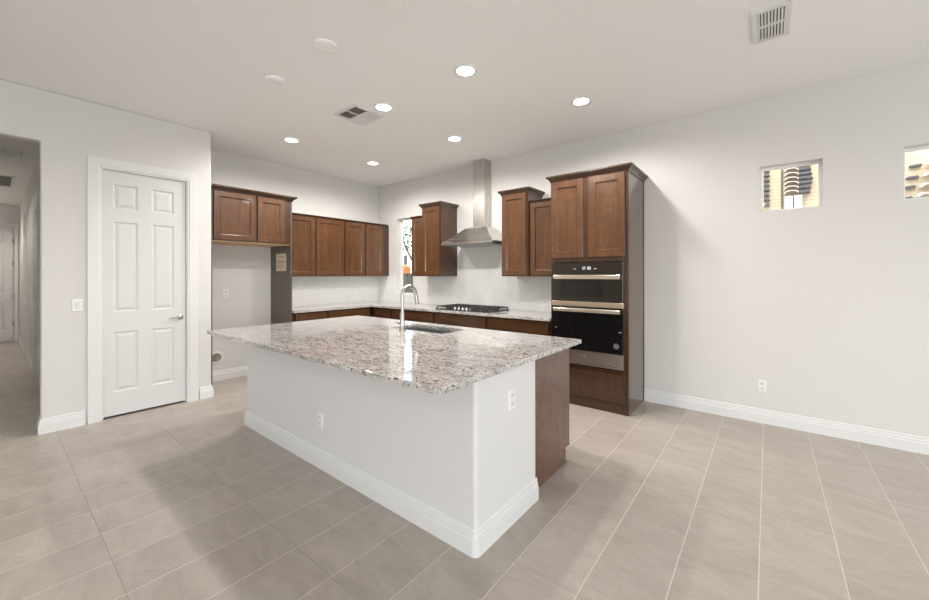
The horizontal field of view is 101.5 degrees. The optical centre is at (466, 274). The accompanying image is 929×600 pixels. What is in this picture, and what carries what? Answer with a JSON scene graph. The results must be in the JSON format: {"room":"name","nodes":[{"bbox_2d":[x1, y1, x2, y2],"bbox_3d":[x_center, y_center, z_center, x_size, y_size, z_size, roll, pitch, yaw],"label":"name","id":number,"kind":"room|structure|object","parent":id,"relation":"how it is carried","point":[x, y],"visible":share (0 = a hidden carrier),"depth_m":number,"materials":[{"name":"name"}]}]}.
{"room":"kitchen","nodes":[
{"label":"kitchen","id":0,"kind":"room"},
{"bbox_2d":[0,204,18,342],"bbox_3d":[-10.013,-0.111,7.616,0.120,3.050,1.340,0,0,38],"label":"wall","id":1,"kind":"structure","parent":0,"point":[9,213],"depth_m":8.02,"materials":[{"name":"white paint"}]},
{"bbox_2d":[0,223,17,341],"bbox_3d":[-9.843,0.168,7.696,0.046,2.493,0.973,0,0,38],"label":"door","id":2,"kind":"structure","parent":1,"relation":"in","point":[9,232],"depth_m":7.98,"materials":[{"name":"white paint"}]},
{"bbox_2d":[0,136,38,204],"bbox_3d":[-7.048,-1.560,5.335,7.365,0.140,1.219,0,0,38],"label":"ceiling","id":3,"kind":"structure","parent":0,"point":[19,158],"depth_m":5.13,"materials":[{"name":"white paint"}]},
{"bbox_2d":[0,175,15,186],"bbox_3d":[-7.412,-1.482,5.853,1.050,0.014,0.578,0,0,38],"label":"ceiling vent","id":4,"kind":"object","parent":3,"relation":"in","point":[5,180],"visible":1,"depth_m":5.98,"materials":[{"name":"white metal"}]},
{"bbox_2d":[19,160,39,358],"bbox_3d":[-6.674,-0.116,5.896,7.490,3.050,0.120,0,0,38],"label":"wall","id":5,"kind":"structure","parent":0,"point":[33,184],"depth_m":6.06,"materials":[{"name":"white paint"}]},
{"bbox_2d":[18,335,22,350],"bbox_3d":[-8.762,1.346,7.469,2.020,0.133,0.016,0,0,38],"label":"baseboard","id":6,"kind":"structure","parent":5,"relation":"attached to","point":[20,341],"depth_m":7.49,"materials":[{"name":"white wood"}]},
{"bbox_2d":[23,207,28,357],"bbox_3d":[-7.554,0.151,6.507,1.050,2.520,0.018,0,0,38],"label":"door","id":7,"kind":"structure","parent":5,"relation":"in","point":[26,212],"depth_m":6.41,"materials":[{"name":"white wood"}]},
{"bbox_2d":[27,354,31,370],"bbox_3d":[-6.722,1.343,5.848,1.050,0.133,0.016,0,0,38],"label":"baseboard","id":8,"kind":"structure","parent":5,"relation":"attached to","point":[29,360],"depth_m":5.84,"materials":[{"name":"white wood"}]},
{"bbox_2d":[31,188,39,384],"bbox_3d":[-5.894,0.148,5.188,1.050,2.520,0.018,0,0,38],"label":"door","id":9,"kind":"structure","parent":5,"relation":"in","point":[35,198],"depth_m":5.14,"materials":[{"name":"white wood"}]},
{"bbox_2d":[0,79,210,423],"bbox_3d":[-3.740,-0.120,3.471,0.120,3.050,2.413,0,0,38],"label":"wall","id":10,"kind":"structure","parent":0,"point":[66,129],"depth_m":3.52,"materials":[{"name":"white paint"}]},
{"bbox_2d":[37,410,84,434],"bbox_3d":[-3.723,1.339,3.490,0.152,0.133,0.293,0,0,38],"label":"baseboard","id":11,"kind":"structure","parent":10,"relation":"attached to","point":[66,421],"depth_m":3.43,"materials":[{"name":"white wood"}]},
{"bbox_2d":[72,299,82,311],"bbox_3d":[-3.613,0.283,3.526,0.010,0.115,0.075,0,0,38],"label":"light switch","id":12,"kind":"object","parent":10,"relation":"attached to","point":[77,304],"visible":1,"depth_m":3.52,"materials":[{"name":"white plastic"}]},
{"bbox_2d":[87,155,197,423],"bbox_3d":[-3.332,0.137,3.951,0.160,2.535,0.884,0,0,38],"label":"door","id":13,"kind":"structure","parent":10,"relation":"in","point":[142,220],"depth_m":3.88,"materials":[{"name":"white paint"}]},
{"bbox_2d":[200,385,213,398],"bbox_3d":[-2.986,1.337,4.349,0.066,0.133,0.135,0,0,38],"label":"baseboard","id":14,"kind":"structure","parent":10,"relation":"attached to","point":[207,391],"depth_m":4.33,"materials":[{"name":"white wood"}]},
{"bbox_2d":[211,149,377,371],"bbox_3d":[-2.628,-0.122,6.004,0.150,3.050,2.937,0,0,38],"label":"wall","id":15,"kind":"structure","parent":0,"point":[245,271],"depth_m":5.41,"materials":[{"name":"white paint"}]},
{"bbox_2d":[212,351,223,363],"bbox_3d":[-3.295,1.094,5.007,0.042,0.170,0.170,0,0,38],"label":"outlet","id":16,"kind":"object","parent":15,"relation":"attached to","point":[216,357],"visible":0.86,"depth_m":5.02,"materials":[{"name":"white plastic"}]},
{"bbox_2d":[223,289,228,297],"bbox_3d":[-3.240,0.252,5.106,0.008,0.115,0.070,0,0,38],"label":"wall outlet","id":17,"kind":"object","parent":15,"relation":"attached to","point":[225,291],"visible":1,"depth_m":5.11,"materials":[{"name":"white plastic"}]},
{"bbox_2d":[212,366,246,381],"bbox_3d":[-3.160,1.338,5.199,0.016,0.133,0.938,0,0,38],"label":"baseboard","id":18,"kind":"structure","parent":15,"relation":"attached to","point":[225,374],"depth_m":5.13,"materials":[{"name":"white wood"}]},
{"bbox_2d":[211,183,297,246],"bbox_3d":[-2.897,-0.736,5.024,0.645,0.662,1.025,0,0,38],"label":"upper cabinet","id":19,"kind":"object","parent":15,"relation":"attached to","point":[240,216],"visible":0.77,"depth_m":4.79,"materials":[{"name":"brown wood"}]},
{"bbox_2d":[292,212,344,275],"bbox_3d":[-2.417,-0.440,5.877,0.339,0.926,1.008,0,0,38],"label":"upper cabinet","id":20,"kind":"object","parent":15,"relation":"attached to","point":[317,241],"visible":0.59,"depth_m":5.80,"materials":[{"name":"brown wood"}]},
{"bbox_2d":[292,276,377,306],"bbox_3d":[-2.255,0.256,6.346,0.008,0.464,1.937,0,0,38],"label":"tile backsplash","id":21,"kind":"structure","parent":15,"relation":"attached to","point":[306,290],"depth_m":6.35,"materials":[{"name":"white tile"}]},
{"bbox_2d":[344,219,388,275],"bbox_3d":[-1.814,-0.441,6.636,0.339,0.926,0.930,0,0,38],"label":"upper cabinet","id":22,"kind":"object","parent":15,"relation":"attached to","point":[366,244],"visible":0.91,"depth_m":6.51,"materials":[{"name":"brown wood"}]},
{"bbox_2d":[0,341,928,599],"bbox_3d":[-3.039,1.464,1.184,19.100,0.120,11.300,0,0,38],"label":"floor","id":23,"kind":"structure","parent":0,"point":[181,500],"depth_m":2.20,"materials":[{"name":"tile"}]},
{"bbox_2d":[211,189,211,384],"bbox_3d":[-3.213,0.204,4.608,0.640,2.400,0.016,0,0,38],"label":"panel","id":24,"kind":"object","parent":23,"relation":"on","point":[211,189],"visible":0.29,"depth_m":4.41,"materials":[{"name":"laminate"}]},
{"bbox_2d":[271,202,291,323],"bbox_3d":[-2.637,0.202,5.396,0.592,2.402,0.020,0,0,38],"label":"panel","id":25,"kind":"object","parent":23,"relation":"on","point":[281,281],"visible":0.43,"depth_m":5.35,"materials":[{"name":"laminate"}]},
{"bbox_2d":[276,253,285,270],"bbox_3d":[-2.625,-0.177,5.371,0.294,0.247,0.002,0,0,38],"label":"paper note","id":26,"kind":"object","parent":25,"relation":"attached to","point":[280,258],"visible":1,"depth_m":5.36,"materials":[{"name":"beige paper"}]},
{"bbox_2d":[292,311,326,321],"bbox_3d":[-2.456,0.965,5.607,0.608,0.876,0.531,0,0,38],"label":"base cabinet","id":27,"kind":"object","parent":23,"relation":"on","point":[305,316],"visible":0.16,"depth_m":5.41,"materials":[{"name":"brown wood"}]},
{"bbox_2d":[327,307,370,317],"bbox_3d":[-2.043,0.965,6.127,0.608,0.876,0.794,0,0,38],"label":"base cabinet","id":28,"kind":"object","parent":23,"relation":"on","point":[366,311],"visible":0.11,"depth_m":5.91,"materials":[{"name":"brown wood"}]},
{"bbox_2d":[373,307,391,318],"bbox_3d":[-1.187,0.963,6.346,0.480,0.876,0.608,0,0,38],"label":"base cabinet","id":29,"kind":"object","parent":23,"relation":"on","point":[377,312],"visible":0.14,"depth_m":6.08,"materials":[{"name":"brown wood"}]},
{"bbox_2d":[244,345,538,557],"bbox_3d":[-0.816,0.959,2.958,2.716,0.884,0.646,0,0,38],"label":"kitchen island base","id":30,"kind":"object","parent":23,"relation":"on","point":[458,465],"depth_m":2.23,"materials":[{"name":"white paint"}]},
{"bbox_2d":[317,411,322,428],"bbox_3d":[-1.066,1.056,2.760,0.070,0.115,0.008,0,0,38],"label":"wall outlet","id":31,"kind":"object","parent":30,"relation":"attached to","point":[319,414],"visible":1,"depth_m":2.76,"materials":[{"name":"white plastic"}]},
{"bbox_2d":[207,315,580,395],"bbox_3d":[-0.712,0.501,3.092,2.771,0.030,1.572,0,0,38],"label":"countertop","id":32,"kind":"structure","parent":30,"relation":"on","point":[373,347],"depth_m":2.54,"materials":[{"name":"stone"}]},
{"bbox_2d":[395,284,418,330],"bbox_3d":[-0.546,0.285,3.413,0.150,0.400,0.225,0,0,38],"label":"faucet","id":33,"kind":"object","parent":32,"relation":"on","point":[401,323],"visible":1,"depth_m":3.31,"materials":[{"name":"silver metal"}]},
{"bbox_2d":[405,327,454,333],"bbox_3d":[-0.362,0.619,3.449,0.687,0.205,0.350,0,0,38],"label":"sink","id":34,"kind":"object","parent":32,"relation":"in","point":[409,328],"visible":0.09,"depth_m":3.66,"materials":[{"name":"silver metal"}]},
{"bbox_2d":[508,388,514,410],"bbox_3d":[0.257,0.702,2.144,0.008,0.115,0.070,0,0,38],"label":"wall outlet","id":35,"kind":"object","parent":30,"relation":"attached to","point":[511,393],"visible":1,"depth_m":2.13,"materials":[{"name":"white plastic"}]},
{"bbox_2d":[392,309,434,323],"bbox_3d":[-0.637,0.962,5.908,0.922,0.876,0.608,0,0,38],"label":"base cabinet","id":36,"kind":"object","parent":23,"relation":"on","point":[410,315],"visible":0.15,"depth_m":5.61,"materials":[{"name":"brown wood"}]},
{"bbox_2d":[292,301,550,320],"bbox_3d":[-0.767,0.505,5.163,3.808,0.036,1.938,0,0,38],"label":"countertop","id":37,"kind":"structure","parent":36,"relation":"on","point":[515,314],"depth_m":5.46,"materials":[{"name":"stone"}]},
{"bbox_2d":[435,304,509,312],"bbox_3d":[0.071,0.461,5.314,0.925,0.048,0.510,0,0,38],"label":"gas cooktop","id":38,"kind":"object","parent":37,"relation":"in","point":[457,307],"visible":0.99,"depth_m":5.21,"materials":[{"name":"black metal"}]},
{"bbox_2d":[435,312,486,328],"bbox_3d":[0.081,0.961,5.338,0.908,0.876,0.608,0,0,38],"label":"base cabinet","id":39,"kind":"object","parent":23,"relation":"on","point":[472,321],"visible":0.15,"depth_m":5.07,"materials":[{"name":"brown wood"}]},
{"bbox_2d":[487,316,550,335],"bbox_3d":[0.788,0.960,4.777,0.893,0.876,0.608,0,0,38],"label":"base cabinet","id":40,"kind":"object","parent":23,"relation":"on","point":[535,327],"visible":0.21,"depth_m":4.51,"materials":[{"name":"brown wood"}]},
{"bbox_2d":[535,348,568,486],"bbox_3d":[0.242,0.957,2.930,0.907,0.884,0.624,0,0,38],"label":"base cabinet","id":41,"kind":"object","parent":23,"relation":"on","point":[551,371],"visible":0.23,"depth_m":2.64,"materials":[{"name":"brown wood"}]},
{"bbox_2d":[546,162,647,415],"bbox_3d":[1.449,0.151,4.223,0.917,2.492,0.653,0,0,38],"label":"tall cabinet","id":42,"kind":"object","parent":23,"relation":"on","point":[597,214],"visible":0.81,"depth_m":3.93,"materials":[{"name":"brown wood"}]},
{"bbox_2d":[552,262,623,370],"bbox_3d":[1.396,0.411,4.173,0.765,1.082,0.573,0,0,38],"label":"wall oven","id":43,"kind":"object","parent":42,"relation":"in","point":[588,298],"visible":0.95,"depth_m":3.94,"materials":[{"name":"grey"}]},
{"bbox_2d":[0,0,928,186],"bbox_3d":[-0.382,-1.725,-0.931,12.300,0.150,11.300,0,0,38],"label":"ceiling","id":44,"kind":"structure","parent":0,"point":[204,65],"depth_m":2.93,"materials":[{"name":"white paint"}]},
{"bbox_2d":[265,75,284,84],"bbox_3d":[-1.617,-1.639,3.204,0.148,0.018,0.148,0,0,38],"label":"ceiling detector","id":45,"kind":"object","parent":44,"relation":"attached to","point":[272,79],"visible":1,"depth_m":3.18,"materials":[{"name":"white plastic"}]},
{"bbox_2d":[283,137,299,142],"bbox_3d":[-2.139,-1.644,4.638,0.188,0.006,0.188,0,0,38],"label":"recessed light","id":46,"kind":"object","parent":44,"relation":"in","point":[287,139],"visible":1,"depth_m":4.63,"materials":[{"name":"white plastic"}]},
{"bbox_2d":[285,139,297,141],"bbox_3d":[-2.139,-1.644,4.638,0.141,0.003,0.141,0,0,38],"label":"diffuser","id":47,"kind":"object","parent":46,"relation":"attached to","point":[287,140],"depth_m":4.64,"materials":[{"name":"white plastic"}]},
{"bbox_2d":[314,38,336,52],"bbox_3d":[-1.012,-1.640,2.724,0.156,0.018,0.156,0,0,38],"label":"ceiling detector","id":48,"kind":"object","parent":44,"relation":"attached to","point":[324,45],"visible":1,"depth_m":2.71,"materials":[{"name":"white plastic"}]},
{"bbox_2d":[333,104,383,124],"bbox_3d":[-1.110,-1.643,3.907,0.370,0.012,0.360,0,0,38],"label":"ceiling vent","id":49,"kind":"object","parent":44,"relation":"in","point":[355,113],"visible":1,"depth_m":3.90,"materials":[{"name":"white metal"}]},
{"bbox_2d":[366,161,379,164],"bbox_3d":[-1.379,-1.645,5.596,0.188,0.006,0.188,0,0,38],"label":"recessed light","id":50,"kind":"object","parent":44,"relation":"in","point":[368,162],"visible":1,"depth_m":5.59,"materials":[{"name":"white plastic"}]},
{"bbox_2d":[374,103,392,111],"bbox_3d":[-0.816,-1.646,3.731,0.188,0.006,0.188,0,0,38],"label":"recessed light","id":51,"kind":"object","parent":44,"relation":"in","point":[384,107],"visible":1,"depth_m":3.73,"materials":[{"name":"white"}]},
{"bbox_2d":[376,104,390,110],"bbox_3d":[-0.816,-1.646,3.731,0.141,0.003,0.141,0,0,38],"label":"diffuser","id":52,"kind":"object","parent":51,"relation":"attached to","point":[381,107],"depth_m":3.73,"materials":[{"name":"white plastic"}]},
{"bbox_2d":[380,0,405,10],"bbox_3d":[-0.442,-1.641,2.279,0.156,0.018,0.156,0,0,38],"label":"ceiling detector","id":53,"kind":"object","parent":44,"relation":"attached to","point":[394,5],"visible":1,"depth_m":2.29,"materials":[{"name":"white plastic"}]},
{"bbox_2d":[447,136,461,141],"bbox_3d":[-0.146,-1.647,4.596,0.188,0.006,0.188,0,0,38],"label":"recessed light","id":54,"kind":"object","parent":44,"relation":"in","point":[450,138],"visible":1,"depth_m":4.58,"materials":[{"name":"white plastic"}]},
{"bbox_2d":[449,137,459,140],"bbox_3d":[-0.146,-1.647,4.596,0.141,0.003,0.141,0,0,38],"label":"diffuser","id":55,"kind":"object","parent":54,"relation":"attached to","point":[450,138],"depth_m":4.60,"materials":[{"name":"white plastic"}]},
{"bbox_2d":[454,64,476,76],"bbox_3d":[-0.009,-1.647,3.067,0.188,0.006,0.188,0,0,38],"label":"recessed light","id":56,"kind":"object","parent":44,"relation":"in","point":[464,70],"visible":1,"depth_m":3.06,"materials":[{"name":"white"}]},
{"bbox_2d":[457,67,473,75],"bbox_3d":[-0.009,-1.647,3.067,0.141,0.003,0.141,0,0,38],"label":"diffuser","id":57,"kind":"object","parent":56,"relation":"attached to","point":[461,71],"depth_m":3.07,"materials":[{"name":"white plastic"}]},
{"bbox_2d":[571,96,590,105],"bbox_3d":[1.088,-1.649,3.608,0.188,0.006,0.188,0,0,38],"label":"recessed light","id":58,"kind":"object","parent":44,"relation":"in","point":[579,101],"visible":1,"depth_m":3.61,"materials":[{"name":"white"}]},
{"bbox_2d":[573,98,588,104],"bbox_3d":[1.088,-1.649,3.608,0.141,0.003,0.141,0,0,38],"label":"diffuser","id":59,"kind":"object","parent":58,"relation":"attached to","point":[577,101],"depth_m":3.61,"materials":[{"name":"white plastic"}]},
{"bbox_2d":[750,0,792,44],"bbox_3d":[2.000,-1.648,2.496,0.202,0.010,0.410,0,0,38],"label":"ceiling vent","id":60,"kind":"object","parent":44,"relation":"in","point":[772,22],"visible":1,"depth_m":2.48,"materials":[{"name":"white metal"}]},
{"bbox_2d":[378,61,928,436],"bbox_3d":[3.088,-0.130,3.434,12.300,3.050,0.150,0,0,38],"label":"wall","id":61,"kind":"structure","parent":0,"point":[827,305],"depth_m":3.48,"materials":[{"name":"white paint"}]},
{"bbox_2d":[400,218,412,293],"bbox_3d":[-1.013,-0.328,6.730,0.423,1.338,0.040,0,0,38],"label":"window","id":62,"kind":"structure","parent":61,"relation":"in","point":[401,220],"depth_m":6.83,"materials":[{"name":"white"}]},
{"bbox_2d":[409,215,421,275],"bbox_3d":[-0.681,-0.449,6.090,0.283,0.939,0.377,0,0,38],"label":"upper cabinet","id":63,"kind":"object","parent":61,"relation":"attached to","point":[416,220],"visible":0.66,"depth_m":5.95,"materials":[{"name":"brown wood"}]},
{"bbox_2d":[418,201,458,275],"bbox_3d":[-0.429,-0.532,5.864,0.470,1.104,0.419,0,0,38],"label":"upper cabinet","id":64,"kind":"object","parent":61,"relation":"attached to","point":[439,218],"visible":0.98,"depth_m":5.73,"materials":[{"name":"brown wood"}]},
{"bbox_2d":[378,246,550,311],"bbox_3d":[-0.165,0.012,5.917,3.798,0.946,0.008,0,0,38],"label":"tile backsplash","id":65,"kind":"structure","parent":61,"relation":"attached to","point":[479,280],"depth_m":5.64,"materials":[{"name":"white tile"}]},
{"bbox_2d":[441,158,501,247],"bbox_3d":[0.136,-1.031,5.370,0.894,1.237,0.490,0,0,38],"label":"range hood","id":66,"kind":"object","parent":61,"relation":"attached to","point":[482,233],"visible":0.95,"depth_m":5.39,"materials":[{"name":"silver metal"}]},
{"bbox_2d":[497,186,544,275],"bbox_3d":[0.715,-0.534,4.954,0.470,1.104,0.419,0,0,38],"label":"upper cabinet","id":67,"kind":"object","parent":61,"relation":"attached to","point":[515,202],"visible":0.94,"depth_m":4.80,"materials":[{"name":"brown wood"}]},
{"bbox_2d":[529,197,550,275],"bbox_3d":[1.045,-0.452,4.719,0.415,0.939,0.377,0,0,38],"label":"upper cabinet","id":68,"kind":"object","parent":61,"relation":"attached to","point":[540,209],"visible":0.58,"depth_m":4.62,"materials":[{"name":"brown wood"}]},
{"bbox_2d":[757,379,766,392],"bbox_3d":[2.782,1.047,3.577,0.070,0.115,0.008,0,0,38],"label":"wall outlet","id":69,"kind":"object","parent":61,"relation":"attached to","point":[761,384],"visible":1,"depth_m":3.57,"materials":[{"name":"white plastic"}]},
{"bbox_2d":[644,389,928,454],"bbox_3d":[4.854,1.326,1.927,7.364,0.133,0.016,0,0,38],"label":"baseboard","id":70,"kind":"structure","parent":61,"relation":"attached to","point":[880,437],"depth_m":3.41,"materials":[{"name":"white wood"}]},
{"bbox_2d":[760,160,821,211],"bbox_3d":[3.007,-0.808,3.536,0.440,0.425,0.040,0,0,38],"label":"window","id":71,"kind":"structure","parent":61,"relation":"in","point":[819,163],"depth_m":3.49,"materials":[{"name":"white"}]},
{"bbox_2d":[904,146,928,199],"bbox_3d":[3.721,-0.809,2.969,0.440,0.425,0.040,0,0,38],"label":"window","id":72,"kind":"structure","parent":61,"relation":"in","point":[923,147],"depth_m":3.06,"materials":[{"name":"white"}]},
{"label":"outside","id":73,"kind":"structure","parent":0,"visible":0},
{"bbox_3d":[10.836,1.583,22.830,50.000,0.100,39.840,0,0,38],"label":"ground","id":74,"kind":"structure","parent":73,"visible":0},
{"bbox_2d":[403,265,409,272],"bbox_3d":[-2.327,0.598,13.899,0.540,1.910,0.540,0,0,38],"label":"tank","id":75,"kind":"object","parent":74,"relation":"on","point":[406,269],"visible":0.2,"depth_m":13.69,"materials":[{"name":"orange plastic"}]},
{"bbox_2d":[403,223,411,260],"bbox_3d":[-2.089,-0.228,15.015,1.864,3.562,1.819,0,0,21],"label":"tree","id":76,"kind":"object","parent":74,"relation":"on","point":[407,241],"visible":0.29,"depth_m":14.97,"materials":[{"name":"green plant"}]},
{"bbox_2d":[403,248,411,272],"bbox_3d":[-2.688,0.103,20.680,9.500,2.900,4.030,0,0,38],"label":"house","id":77,"kind":"structure","parent":74,"relation":"on","point":[407,261],"depth_m":18.27,"materials":[{"name":"white"}]},
{"bbox_2d":[403,273,412,292],"bbox_3d":[-2.585,0.753,12.367,8.000,1.600,0.080,0,0,38],"label":"fence","id":78,"kind":"object","parent":74,"relation":"on","point":[407,277],"visible":0.02,"depth_m":11.68,"materials":[{"name":"grey"}]},
{"bbox_2d":[763,151,928,210],"bbox_3d":[6.493,-0.835,7.319,9.500,4.750,2.530,0,0,38],"label":"house","id":79,"kind":"structure","parent":74,"relation":"on","point":[777,196],"depth_m":6.35,"materials":[{"name":"beige"}]},
{"bbox_2d":[785,196,792,208],"bbox_3d":[5.476,-1.179,6.459,0.100,0.300,0.139,0,0,38],"label":"box","id":80,"kind":"object","parent":79,"relation":"attached to","point":[788,199],"visible":0.64,"depth_m":6.41,"materials":[{"name":"white"}]},
{"bbox_2d":[794,195,801,207],"bbox_3d":[5.571,-1.179,6.384,0.100,0.300,0.139,0,0,38],"label":"box","id":81,"kind":"object","parent":79,"relation":"attached to","point":[797,198],"visible":0.64,"depth_m":6.33,"materials":[{"name":"white"}]},
{"bbox_2d":[799,189,810,193],"bbox_3d":[5.638,-1.389,6.330,0.134,0.040,0.139,0,0,38],"label":"block","id":82,"kind":"object","parent":79,"relation":"attached to","point":[807,190],"visible":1,"depth_m":6.30,"materials":[{"name":"grey"}]},
{"bbox_2d":[799,185,810,189],"bbox_3d":[5.643,-1.464,6.326,0.146,0.040,0.139,0,0,38],"label":"block","id":83,"kind":"object","parent":79,"relation":"attached to","point":[802,186],"visible":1,"depth_m":6.29,"materials":[{"name":"grey"}]},
{"bbox_2d":[799,166,810,171],"bbox_3d":[5.642,-1.764,6.326,0.146,0.040,0.139,0,0,38],"label":"block","id":84,"kind":"object","parent":79,"relation":"attached to","point":[801,169],"visible":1,"depth_m":6.29,"materials":[{"name":"grey"}]},
{"bbox_2d":[799,180,811,184],"bbox_3d":[5.647,-1.539,6.322,0.158,0.040,0.139,0,0,38],"label":"block","id":85,"kind":"object","parent":79,"relation":"attached to","point":[806,181],"visible":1,"depth_m":6.29,"materials":[{"name":"grey"}]},
{"bbox_2d":[799,171,811,175],"bbox_3d":[5.647,-1.689,6.322,0.158,0.040,0.139,0,0,38],"label":"block","id":86,"kind":"object","parent":79,"relation":"attached to","point":[805,173],"visible":1,"depth_m":6.29,"materials":[{"name":"grey"}]},
{"bbox_2d":[799,176,812,180],"bbox_3d":[5.652,-1.614,6.319,0.170,0.040,0.139,0,0,38],"label":"block","id":87,"kind":"object","parent":79,"relation":"attached to","point":[801,177],"visible":1,"depth_m":6.28,"materials":[{"name":"grey"}]},
{"bbox_2d":[905,185,916,188],"bbox_3d":[6.561,-1.299,5.622,0.120,0.040,0.099,0,0,38],"label":"block","id":88,"kind":"object","parent":79,"relation":"attached to","point":[911,186],"visible":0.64,"depth_m":5.59,"materials":[{"name":"grey"}]},
{"bbox_2d":[906,175,919,179],"bbox_3d":[6.585,-1.438,5.604,0.120,0.040,0.099,0,0,38],"label":"block","id":89,"kind":"object","parent":79,"relation":"attached to","point":[915,176],"visible":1,"depth_m":5.58,"materials":[{"name":"grey"}]},
{"bbox_2d":[909,163,922,167],"bbox_3d":[6.608,-1.606,5.585,0.120,0.040,0.099,0,0,38],"label":"block","id":90,"kind":"object","parent":79,"relation":"attached to","point":[919,164],"visible":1,"depth_m":5.57,"materials":[{"name":"grey"}]},
{"bbox_2d":[916,192,928,196],"bbox_3d":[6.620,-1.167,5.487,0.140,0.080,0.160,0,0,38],"label":"floor","id":91,"kind":"structure","parent":79,"relation":"attached to","point":[918,194],"depth_m":5.48,"materials":[{"name":"beige"}]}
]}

